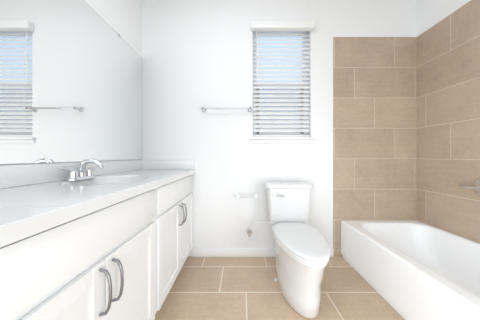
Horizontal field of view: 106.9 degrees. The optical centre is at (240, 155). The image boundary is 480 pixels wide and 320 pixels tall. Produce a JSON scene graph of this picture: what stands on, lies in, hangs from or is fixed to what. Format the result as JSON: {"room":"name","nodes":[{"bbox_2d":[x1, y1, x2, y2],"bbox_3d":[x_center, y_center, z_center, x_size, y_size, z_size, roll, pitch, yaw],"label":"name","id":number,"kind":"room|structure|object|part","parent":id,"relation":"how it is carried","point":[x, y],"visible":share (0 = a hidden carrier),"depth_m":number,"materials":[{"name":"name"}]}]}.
{"room":"bathroom","nodes":[
{"label":"bathroom","id":0,"kind":"room"},
{"bbox_2d":[0,0,141,165],"bbox_3d":[-1.081,-0.355,0.210,0.150,2.750,3.500,0,0,0],"label":"wall","id":1,"kind":"structure","parent":0,"point":[123,18],"depth_m":1.52,"materials":[{"name":"white paint"}]},
{"bbox_2d":[154,256,404,319],"bbox_3d":[0.392,1.070,0.210,3.095,0.100,3.500,0,0,0],"label":"floor","id":2,"kind":"structure","parent":0,"point":[225,288],"depth_m":1.31,"materials":[{"name":"tile"}]},
{"bbox_2d":[0,158,194,319],"bbox_3d":[-0.722,0.517,0.673,0.564,1.006,2.267,0,0,0],"label":"bathroom vanity","id":3,"kind":"object","parent":2,"relation":"on","point":[90,239],"visible":1,"depth_m":0.67,"materials":[{"name":"white wood"}]},
{"bbox_2d":[0,0,141,164],"bbox_3d":[-1.001,-0.483,0.674,0.008,1.038,2.268,0,0,0],"label":"mirror","id":4,"kind":"object","parent":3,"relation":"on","point":[70,80],"visible":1,"depth_m":1.01,"materials":[{"name":"clear glass"}]},
{"bbox_2d":[0,169,194,223],"bbox_3d":[-0.735,0.205,1.139,0.539,0.140,1.337,0,0,0],"label":"countertop","id":5,"kind":"structure","parent":3,"relation":"on","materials":[{"name":"white stone"}]},
{"bbox_2d":[60,158,104,181],"bbox_3d":[-0.871,0.074,1.030,0.155,0.121,0.249,0,0,0],"label":"faucet","id":6,"kind":"object","parent":5,"relation":"on","point":[83,174],"depth_m":1.02,"materials":[{"name":"silver metal"}]},
{"bbox_2d":[247,181,330,317],"bbox_3d":[0.351,0.634,1.400,0.588,0.771,0.818,0,0,0],"label":"toilet","id":7,"kind":"object","parent":2,"relation":"on","point":[302,251],"visible":1,"depth_m":1.25,"materials":[{"name":"white ceramic"}]},
{"bbox_3d":[0.337,0.349,1.556,0.077,0.022,0.019,0,0,0],"label":"flush lever","id":8,"kind":"part","parent":7,"relation":"part of","materials":[{"name":"silver metal"}]},
{"bbox_3d":[0.435,0.456,1.667,0.390,0.328,0.188,0,0,0],"label":"tank","id":9,"kind":"part","parent":7,"relation":"part of","materials":[{"name":"white ceramic"}]},
{"bbox_3d":[0.435,0.270,1.667,0.420,0.042,0.208,0,0,0],"label":"tank lid","id":10,"kind":"part","parent":7,"relation":"part of","materials":[{"name":"white ceramic"}]},
{"bbox_3d":[0.435,0.586,1.278,0.360,0.026,0.573,0,0,0],"label":"lid","id":11,"kind":"part","parent":7,"relation":"part of","materials":[{"name":"white plastic"}]},
{"bbox_3d":[0.435,0.610,1.277,0.356,0.018,0.566,0,0,0],"label":"seat","id":12,"kind":"part","parent":7,"relation":"part of","materials":[{"name":"white plastic"}]},
{"bbox_2d":[341,220,479,319],"bbox_3d":[1.390,0.833,1.036,0.770,0.375,1.523,0,0,0],"label":"bathtub","id":13,"kind":"object","parent":2,"relation":"on","point":[411,270],"visible":1,"depth_m":1.32,"materials":[{"name":"white ceramic"}]},
{"bbox_2d":[142,0,416,255],"bbox_3d":[0.392,-0.355,1.885,2.795,2.750,0.150,0,0,0],"label":"wall","id":14,"kind":"structure","parent":0,"point":[197,55],"depth_m":1.81,"materials":[{"name":"white paint"}]},
{"bbox_2d":[201,107,251,111],"bbox_3d":[-0.142,-0.470,1.772,0.509,0.044,0.074,0,0,0],"label":"towel rail","id":15,"kind":"object","parent":14,"relation":"attached to","point":[205,108],"visible":1,"depth_m":1.74,"materials":[{"name":"silver metal"}]},
{"bbox_2d":[236,194,257,197],"bbox_3d":[0.060,0.400,1.772,0.218,0.038,0.076,0,0,0],"label":"paper holder","id":16,"kind":"object","parent":14,"relation":"attached to","point":[238,195],"visible":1,"depth_m":1.74,"materials":[{"name":"silver metal"}]},
{"bbox_2d":[192,248,333,256],"bbox_3d":[0.218,0.977,1.804,1.437,0.086,0.012,0,0,0],"label":"baseboard","id":17,"kind":"structure","parent":14,"relation":"attached to","point":[233,252],"depth_m":1.80,"materials":[{"name":"white wood"}]},
{"bbox_2d":[253,31,309,136],"bbox_3d":[0.415,-0.765,1.883,0.590,1.150,0.134,0,0,0],"label":"window blind","id":18,"kind":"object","parent":14,"relation":"in","point":[303,91],"depth_m":1.84,"materials":[{"name":"white plastic"}]},
{"bbox_2d":[257,89,302,128],"bbox_3d":[0.415,-0.502,1.899,0.498,0.463,0.002,0,0,0],"label":"screen","id":19,"kind":"object","parent":18,"relation":"attached to","point":[281,110],"depth_m":1.90,"materials":[{"name":"grey"}]},
{"bbox_2d":[249,137,315,142],"bbox_3d":[0.415,-0.160,1.843,0.670,0.060,0.135,0,0,0],"label":"window sill","id":20,"kind":"structure","parent":14,"relation":"attached to","point":[281,139],"depth_m":1.80,"materials":[{"name":"white"}]},
{"bbox_2d":[251,20,314,30],"bbox_3d":[0.415,-1.302,1.782,0.630,0.075,0.054,0,0,0],"label":"blind valance","id":21,"kind":"object","parent":14,"relation":"attached to","point":[282,25],"visible":1,"depth_m":1.75,"materials":[{"name":"white"}]},
{"bbox_2d":[261,32,261,134],"bbox_3d":[0.210,-0.738,1.816,0.002,1.055,0.002,0,0,0],"label":"blind cord","id":22,"kind":"object","parent":21,"relation":"hanging from","point":[261,79],"depth_m":1.82,"materials":[{"name":"white fabric"}]},
{"bbox_2d":[333,37,416,256],"bbox_3d":[1.358,-0.092,1.805,0.840,2.225,0.010,0,0,0],"label":"tile","id":23,"kind":"structure","parent":14,"relation":"attached to","point":[374,128],"depth_m":1.80,"materials":[{"name":"beige tile"}]},
{"bbox_2d":[417,0,470,35],"bbox_3d":[1.864,-0.355,0.210,0.150,2.750,3.500,0,0,0],"label":"wall","id":24,"kind":"structure","parent":0,"point":[430,13],"depth_m":1.66,"materials":[{"name":"white paint"}]},
{"bbox_2d":[417,0,479,242],"bbox_3d":[1.784,-0.092,0.810,0.010,2.225,2.000,0,0,0],"label":"tile","id":25,"kind":"structure","parent":24,"relation":"attached to","point":[448,105],"depth_m":1.51,"materials":[{"name":"beige tile"}]},
{"bbox_2d":[459,178,479,195],"bbox_3d":[1.739,0.230,1.292,0.078,0.170,0.204,0,0,0],"label":"shower valve","id":26,"kind":"object","parent":25,"relation":"attached to","point":[476,187],"visible":1,"depth_m":1.33,"materials":[{"name":"silver metal"}]},
{"bbox_3d":[1.712,0.232,1.334,0.025,0.025,0.119,0,0,0],"label":"lever","id":27,"kind":"part","parent":26,"relation":"part of","materials":[{"name":"silver metal"}]},
{"label":"outside","id":28,"kind":"structure","parent":0,"visible":0},
{"bbox_2d":[256,38,301,128],"bbox_3d":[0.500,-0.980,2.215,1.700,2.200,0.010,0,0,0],"label":"window","id":29,"kind":"structure","parent":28,"point":[279,72],"depth_m":2.21,"materials":[{"name":"glass"}]}
]}

